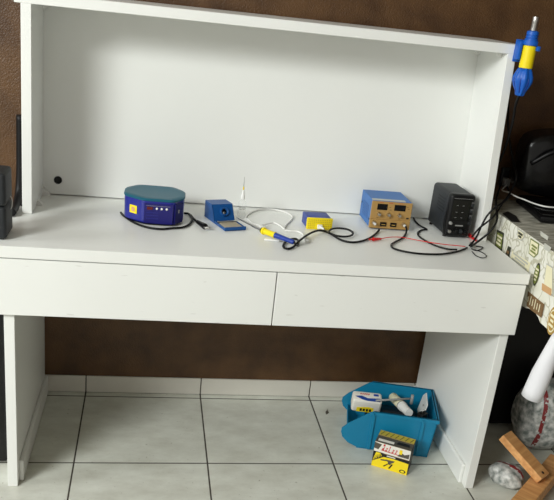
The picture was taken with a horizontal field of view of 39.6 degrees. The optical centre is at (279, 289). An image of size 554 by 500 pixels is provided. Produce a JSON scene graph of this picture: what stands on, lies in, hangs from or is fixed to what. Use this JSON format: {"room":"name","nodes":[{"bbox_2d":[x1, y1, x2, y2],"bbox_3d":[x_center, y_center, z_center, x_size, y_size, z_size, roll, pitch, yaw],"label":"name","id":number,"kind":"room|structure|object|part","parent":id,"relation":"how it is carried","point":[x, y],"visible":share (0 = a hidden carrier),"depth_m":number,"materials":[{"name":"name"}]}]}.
{"room":"electronics workshop","nodes":[
{"label":"electronics workshop","id":0,"kind":"room"},
{"bbox_2d":[0,391,553,499],"bbox_3d":[-0.184,1.372,0.545,5.800,0.080,5.300,3,21,-10],"label":"floor","id":1,"kind":"structure","parent":0,"point":[87,445],"depth_m":2.56,"materials":[{"name":"tile"}]},
{"bbox_2d":[0,315,6,460],"bbox_3d":[-0.949,0.179,2.451,0.225,0.600,0.428,3,21,-10],"label":"computer tower","id":2,"kind":"object","parent":1,"relation":"on","point":[3,429],"visible":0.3,"depth_m":2.30,"materials":[{"name":"black plastic"}]},
{"bbox_2d":[0,0,529,487],"bbox_3d":[-0.058,-0.122,2.412,1.508,1.374,0.590,3,21,-10],"label":"desk","id":3,"kind":"object","parent":1,"relation":"on","point":[117,95],"visible":0.94,"depth_m":2.40,"materials":[{"name":"white laminate"}]},
{"bbox_2d":[0,165,12,239],"bbox_3d":[-0.748,-0.233,2.041,0.072,0.180,0.100,3,21,-10],"label":"speaker","id":4,"kind":"object","parent":3,"relation":"on","point":[6,204],"visible":1,"depth_m":2.02},
{"bbox_2d":[12,114,21,216],"bbox_3d":[-0.767,-0.397,2.265,0.031,0.320,0.210,4,21,-7],"label":"monitor","id":5,"kind":"object","parent":3,"relation":"on","point":[17,202],"visible":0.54,"depth_m":2.29,"materials":[{"name":"black plastic"}]},
{"bbox_3d":[-0.792,0.141,2.417,0.028,0.727,0.569,3,21,-10],"label":"leg panel","id":6,"kind":"part","parent":3,"relation":"part of","materials":[{"name":"white laminate"}]},
{"bbox_3d":[-0.389,0.006,2.103,0.757,0.160,0.018,3,21,-10],"label":"drawer","id":7,"kind":"part","parent":3,"relation":"part of","materials":[{"name":"laminate"}]},
{"bbox_2d":[120,185,209,229],"bbox_3d":[-0.346,-0.249,2.336,0.275,0.083,0.206,3,21,-8],"label":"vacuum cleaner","id":8,"kind":"object","parent":3,"relation":"on","point":[144,204],"visible":1,"depth_m":2.29,"materials":[{"name":"plastic"}]},
{"bbox_3d":[-0.376,-0.293,2.337,0.183,0.008,0.164,3,21,-8],"label":"lid","id":9,"kind":"part","parent":8,"relation":"part of","materials":[{"name":"teal plastic"}]},
{"bbox_3d":[-0.359,-0.209,2.334,0.220,0.007,0.171,-2,23,-21],"label":"power cord","id":10,"kind":"part","parent":8,"relation":"part of","materials":[{"name":"black rubber"}]},
{"bbox_3d":[-0.358,-0.225,2.280,0.084,0.060,0.003,3,21,-8],"label":"control panel","id":11,"kind":"part","parent":8,"relation":"part of","materials":[{"name":"blue plastic"}]},
{"bbox_3d":[-0.301,-0.229,2.308,0.003,0.060,0.042,16,23,23],"label":"panel","id":12,"kind":"part","parent":8,"relation":"part of","materials":[{"name":"blue plastic"}]},
{"bbox_2d":[204,199,245,230],"bbox_3d":[-0.167,-0.232,2.386,0.070,0.053,0.158,-6,24,-29],"label":"stand","id":13,"kind":"object","parent":3,"relation":"on","point":[220,212],"visible":1,"depth_m":2.39,"materials":[{"name":"metal"}]},
{"bbox_3d":[-0.215,-0.244,2.401,0.002,0.050,0.080,-6,24,-29],"label":"plate","id":14,"kind":"part","parent":13,"relation":"part of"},
{"bbox_3d":[-0.189,-0.276,2.419,0.070,0.002,0.052,-6,24,-29],"label":"plate","id":15,"kind":"part","parent":13,"relation":"part of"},
{"bbox_3d":[-0.173,-0.237,2.397,0.070,0.051,0.029,-6,24,-29],"label":"plate","id":16,"kind":"part","parent":13,"relation":"part of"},
{"bbox_2d":[206,217,245,230],"bbox_3d":[-0.169,-0.213,2.394,0.070,0.011,0.158,-6,24,-29],"label":"tray","id":17,"kind":"object","parent":13,"relation":"on","point":[225,223],"depth_m":2.36,"materials":[{"name":"metal"}]},
{"bbox_2d":[239,177,244,209],"bbox_3d":[-0.116,-0.295,2.455,0.027,0.132,0.027,3,21,-10],"label":"dispenser bottle","id":18,"kind":"object","parent":3,"relation":"on","point":[243,192],"visible":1,"depth_m":2.45,"materials":[{"name":"white plastic"}]},
{"bbox_3d":[-0.042,-0.552,2.503,1.456,0.582,0.016,3,21,-10],"label":"panel","id":19,"kind":"part","parent":3,"relation":"part of","materials":[{"name":"white laminate"}]},
{"bbox_2d":[0,194,529,284],"bbox_3d":[-0.052,-0.174,2.392,1.508,0.032,0.590,3,21,-10],"label":"countertop","id":20,"kind":"structure","parent":3,"relation":"on","point":[79,228],"depth_m":2.23,"materials":[{"name":"white laminate"}]},
{"bbox_2d":[245,208,309,242],"bbox_3d":[-0.019,-0.210,2.432,0.175,0.010,0.352,3,21,-10],"label":"cable","id":21,"kind":"object","parent":3,"relation":"on","point":[306,239],"visible":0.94,"depth_m":2.40,"materials":[{"name":"white plastic"}]},
{"bbox_2d":[236,217,379,249],"bbox_3d":[0.111,-0.167,2.330,0.465,0.031,0.242,3,21,-10],"label":"iron","id":22,"kind":"object","parent":3,"relation":"on","point":[264,231],"visible":1,"depth_m":2.31,"materials":[{"name":"yellow plastic"}]},
{"bbox_3d":[0.016,-0.150,2.250,0.072,0.017,0.017,22,26,34],"label":"handle","id":23,"kind":"part","parent":22,"relation":"part of","materials":[{"name":"blue plastic"}]},
{"bbox_3d":[0.146,-0.163,2.348,0.378,0.020,0.123,-7,25,-32],"label":"cord","id":24,"kind":"part","parent":22,"relation":"part of","materials":[{"name":"black rubber"}]},
{"bbox_2d":[302,211,332,229],"bbox_3d":[0.123,-0.218,2.457,0.084,0.038,0.100,1,22,-13],"label":"box","id":25,"kind":"object","parent":3,"relation":"on","point":[311,220],"visible":0.99,"depth_m":2.44,"materials":[{"name":"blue plastic"}]},
{"bbox_2d":[359,189,412,229],"bbox_3d":[0.355,-0.262,2.557,0.136,0.096,0.169,3,21,-9],"label":"supplies","id":26,"kind":"object","parent":3,"relation":"on","point":[378,209],"visible":1,"depth_m":2.51,"materials":[{"name":"blue painted metal"},{"name":"copper-tan plastic"},{"name":"black rubber"}]},
{"bbox_3d":[0.363,-0.242,2.503,0.135,0.089,0.008,3,21,-9],"label":"panel","id":27,"kind":"part","parent":26,"relation":"part of","materials":[{"name":"gold metal"}]},
{"bbox_3d":[0.350,0.042,2.228,0.738,0.160,0.018,3,21,-10],"label":"drawer","id":28,"kind":"part","parent":3,"relation":"part of","materials":[{"name":"laminate"}]},
{"bbox_2d":[369,237,465,246],"bbox_3d":[0.426,-0.151,2.402,0.302,0.016,0.055,5,21,-3],"label":"lead","id":29,"kind":"object","parent":3,"relation":"on","point":[373,238],"visible":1,"depth_m":2.38,"materials":[{"name":"red plastic"}]},
{"bbox_2d":[390,226,467,254],"bbox_3d":[0.449,-0.141,2.368,0.214,0.026,0.204,17,24,26],"label":"lead","id":30,"kind":"object","parent":3,"relation":"on","point":[404,235],"visible":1,"depth_m":2.32,"materials":[{"name":"black rubber"}]},
{"bbox_2d":[413,217,456,249],"bbox_3d":[0.475,-0.187,2.513,0.070,0.013,0.358,1,22,-13],"label":"lead","id":31,"kind":"object","parent":3,"relation":"on","point":[415,221],"visible":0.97,"depth_m":2.45,"materials":[{"name":"black rubber"}]},
{"bbox_2d":[428,182,475,236],"bbox_3d":[0.573,-0.265,2.558,0.087,0.146,0.186,2,21,-10],"label":"supplies","id":32,"kind":"object","parent":3,"relation":"on","point":[452,206],"visible":1,"depth_m":2.50,"materials":[{"name":"grey plastic"}]},
{"bbox_3d":[0.621,0.209,2.657,0.029,0.727,0.569,3,21,-10],"label":"leg panel","id":33,"kind":"part","parent":3,"relation":"part of","materials":[{"name":"white laminate"}]},
{"bbox_2d":[468,101,517,257],"bbox_3d":[0.710,-0.379,2.486,0.103,0.438,0.509,14,22,20],"label":"bunch","id":34,"kind":"object","parent":3,"relation":"on","point":[472,244],"visible":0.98,"depth_m":2.47,"materials":[{"name":"black rubber"}]},
{"bbox_2d":[512,39,537,61],"bbox_3d":[0.725,-0.702,2.269,0.045,0.064,0.056,3,21,-10],"label":"holder","id":35,"kind":"object","parent":3,"relation":"attached to","point":[519,44],"visible":0.88,"depth_m":2.26,"materials":[{"name":"blue plastic"}]},
{"bbox_3d":[0.714,-0.712,2.291,0.030,0.064,0.006,3,21,-10],"label":"mounting plate","id":36,"kind":"part","parent":35,"relation":"part of","materials":[{"name":"blue plastic"}]},
{"bbox_3d":[0.706,-0.708,2.274,0.010,0.052,0.029,3,21,-10],"label":"bracket arm","id":37,"kind":"part","parent":35,"relation":"part of","materials":[{"name":"blue plastic"}]},
{"bbox_2d":[498,16,540,165],"bbox_3d":[0.720,-0.558,2.422,0.061,0.576,0.250,7,21,0],"label":"gun","id":38,"kind":"object","parent":35,"relation":"hanging from","point":[522,79],"visible":0.93,"depth_m":2.27,"materials":[{"name":"plastic"}]},
{"bbox_3d":[0.727,-0.620,2.298,0.060,0.082,0.061,3,21,-10],"label":"handle","id":39,"kind":"part","parent":38,"relation":"part of","materials":[{"name":"blue plastic"}]},
{"bbox_2d":[341,381,439,456],"bbox_3d":[0.387,0.455,2.756,0.325,0.150,0.232,7,21,3],"label":"storage bin","id":40,"kind":"object","parent":1,"relation":"on","point":[361,430],"visible":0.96,"depth_m":2.66,"materials":[{"name":"blue plastic"}]},
{"bbox_2d":[351,391,381,412],"bbox_3d":[0.310,0.400,2.744,0.104,0.065,0.060,6,21,0],"label":"pack","id":41,"kind":"object","parent":40,"relation":"in","point":[360,401],"visible":0.93,"depth_m":2.72},
{"bbox_2d":[364,405,417,416],"bbox_3d":[0.408,0.483,2.766,0.212,0.086,0.181,7,21,3],"label":"tool pouch","id":42,"kind":"object","parent":40,"relation":"in","point":[384,408],"visible":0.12,"depth_m":2.78,"materials":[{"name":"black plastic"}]},
{"bbox_2d":[389,393,412,415],"bbox_3d":[0.432,0.410,2.737,0.035,0.043,0.140,0,22,-17],"label":"tube","id":43,"kind":"object","parent":42,"relation":"on","point":[402,406],"visible":0.9,"depth_m":2.71,"materials":[{"name":"white plastic"}]},
{"bbox_2d":[417,393,427,411],"bbox_3d":[0.510,0.414,2.734,0.018,0.084,0.100,7,21,3],"label":"plate","id":44,"kind":"object","parent":42,"relation":"on","point":[423,404],"visible":0.56,"depth_m":2.74,"materials":[{"name":"plastic"}]},
{"bbox_2d":[417,409,427,417],"bbox_3d":[0.496,0.443,2.672,0.032,0.067,0.026,-10,26,-36],"label":"plug adapter","id":45,"kind":"object","parent":42,"relation":"on","point":[423,414],"visible":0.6,"depth_m":2.66,"materials":[{"name":"black plastic"}]},
{"bbox_2d":[376,394,413,404],"bbox_3d":[0.408,0.391,2.724,0.145,0.036,0.011,0,22,-17],"label":"hammer","id":46,"kind":"object","parent":40,"relation":"in","point":[412,395],"visible":1,"depth_m":2.73,"materials":[{"name":"metal"}]},
{"bbox_2d":[371,430,415,474],"bbox_3d":[0.385,0.548,2.593,0.123,0.095,0.082,13,22,17],"label":"carton","id":47,"kind":"object","parent":1,"relation":"on","point":[393,452],"visible":1,"depth_m":2.56,"materials":[{"name":"yellow cardboard"}]},
{"bbox_2d":[488,461,523,488],"bbox_3d":[0.759,0.615,2.557,0.094,0.075,0.120,-15,29,-43],"label":"sack","id":48,"kind":"object","parent":1,"relation":"on","point":[505,474],"visible":1,"depth_m":2.53,"materials":[{"name":"fabric"}]},
{"bbox_2d":[488,306,553,423],"bbox_3d":[1.014,0.215,2.890,0.704,0.631,0.130,3,21,-10],"label":"suitcase","id":49,"kind":"object","parent":1,"relation":"on","point":[524,348],"visible":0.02,"depth_m":2.82,"materials":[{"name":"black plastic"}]},
{"bbox_2d":[499,431,553,499],"bbox_3d":[0.794,0.581,2.515,0.186,0.175,0.385,21,25,33],"label":"wooden frame","id":50,"kind":"object","parent":1,"relation":"on","point":[541,480],"visible":1,"depth_m":2.49,"materials":[{"name":"brown wood"}]},
{"bbox_3d":[0.799,0.544,2.513,0.057,0.026,0.178,-13,55,-45],"label":"rail","id":51,"kind":"part","parent":50,"relation":"part of","materials":[{"name":"brown wood"}]},
{"bbox_3d":[0.839,0.637,2.496,0.060,0.045,0.385,21,25,33],"label":"cross rail","id":52,"kind":"part","parent":50,"relation":"part of","materials":[{"name":"brown wood"}]},
{"bbox_2d":[511,378,553,449],"bbox_3d":[0.967,0.447,2.786,0.216,0.265,0.180,3,21,-10],"label":"sack","id":53,"kind":"object","parent":1,"relation":"on","point":[532,422],"visible":0.73,"depth_m":2.73,"materials":[{"name":"fabric"}]},
{"bbox_3d":[1.153,0.227,2.606,0.900,0.842,0.740,3,21,-10],"label":"side table","id":54,"kind":"object","parent":1,"relation":"on","visible":0,"materials":[{"name":"patterned cloth"}]},
{"bbox_2d":[486,199,553,402],"bbox_3d":[1.152,0.013,2.512,0.952,0.450,0.753,3,21,-10],"label":"tablecloth","id":55,"kind":"object","parent":54,"relation":"on","point":[529,242],"visible":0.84,"depth_m":2.28,"materials":[{"name":"fabric"}]},
{"bbox_2d":[502,211,519,221],"bbox_3d":[0.751,-0.239,2.501,0.050,0.001,0.124,3,21,-10],"label":"print","id":56,"kind":"object","parent":55,"relation":"on","point":[510,216],"depth_m":2.50},
{"bbox_3d":[1.193,-0.165,2.450,0.910,0.003,0.746,3,21,-10],"label":"panel","id":57,"kind":"part","parent":55,"relation":"part of","materials":[{"name":"fabric"}]},
{"bbox_2d":[516,195,553,223],"bbox_3d":[1.071,-0.253,2.592,0.480,0.029,0.263,5,21,-3],"label":"case","id":58,"kind":"object","parent":55,"relation":"on","point":[542,214],"visible":0.92,"depth_m":2.56,"materials":[{"name":"black plastic"}]},
{"bbox_2d":[501,184,553,207],"bbox_3d":[0.834,-0.318,2.611,0.107,0.018,0.265,-7,25,-31],"label":"cable","id":59,"kind":"object","parent":58,"relation":"on","point":[506,184],"visible":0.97,"depth_m":2.58,"materials":[{"name":"plastic"}]},
{"bbox_2d":[511,128,553,197],"bbox_3d":[1.038,-0.426,2.657,0.457,0.233,0.168,3,21,-10],"label":"backpack","id":60,"kind":"object","parent":58,"relation":"on","point":[534,156],"visible":0.96,"depth_m":2.59,"materials":[{"name":"black fabric"}]},
{"bbox_2d":[0,0,553,382],"bbox_3d":[-0.379,-1.270,2.293,5.800,3.680,0.114,3,21,-10],"label":"wall","id":61,"kind":"structure","parent":0,"point":[73,346],"depth_m":2.77,"materials":[{"name":"brown paint"}]},
{"bbox_2d":[45,374,415,396],"bbox_3d":[-0.552,0.353,2.859,5.800,0.067,0.008,3,21,-10],"label":"baseboard","id":62,"kind":"structure","parent":61,"relation":"attached to","point":[64,383],"depth_m":2.90,"materials":[{"name":"tile"}]},
{"bbox_2d":[498,167,510,185],"bbox_3d":[0.810,-0.400,2.748,0.030,0.068,0.038,3,21,-10],"label":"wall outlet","id":63,"kind":"object","parent":61,"relation":"attached to","point":[504,177],"visible":0.84,"depth_m":2.75,"materials":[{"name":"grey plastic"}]}
]}

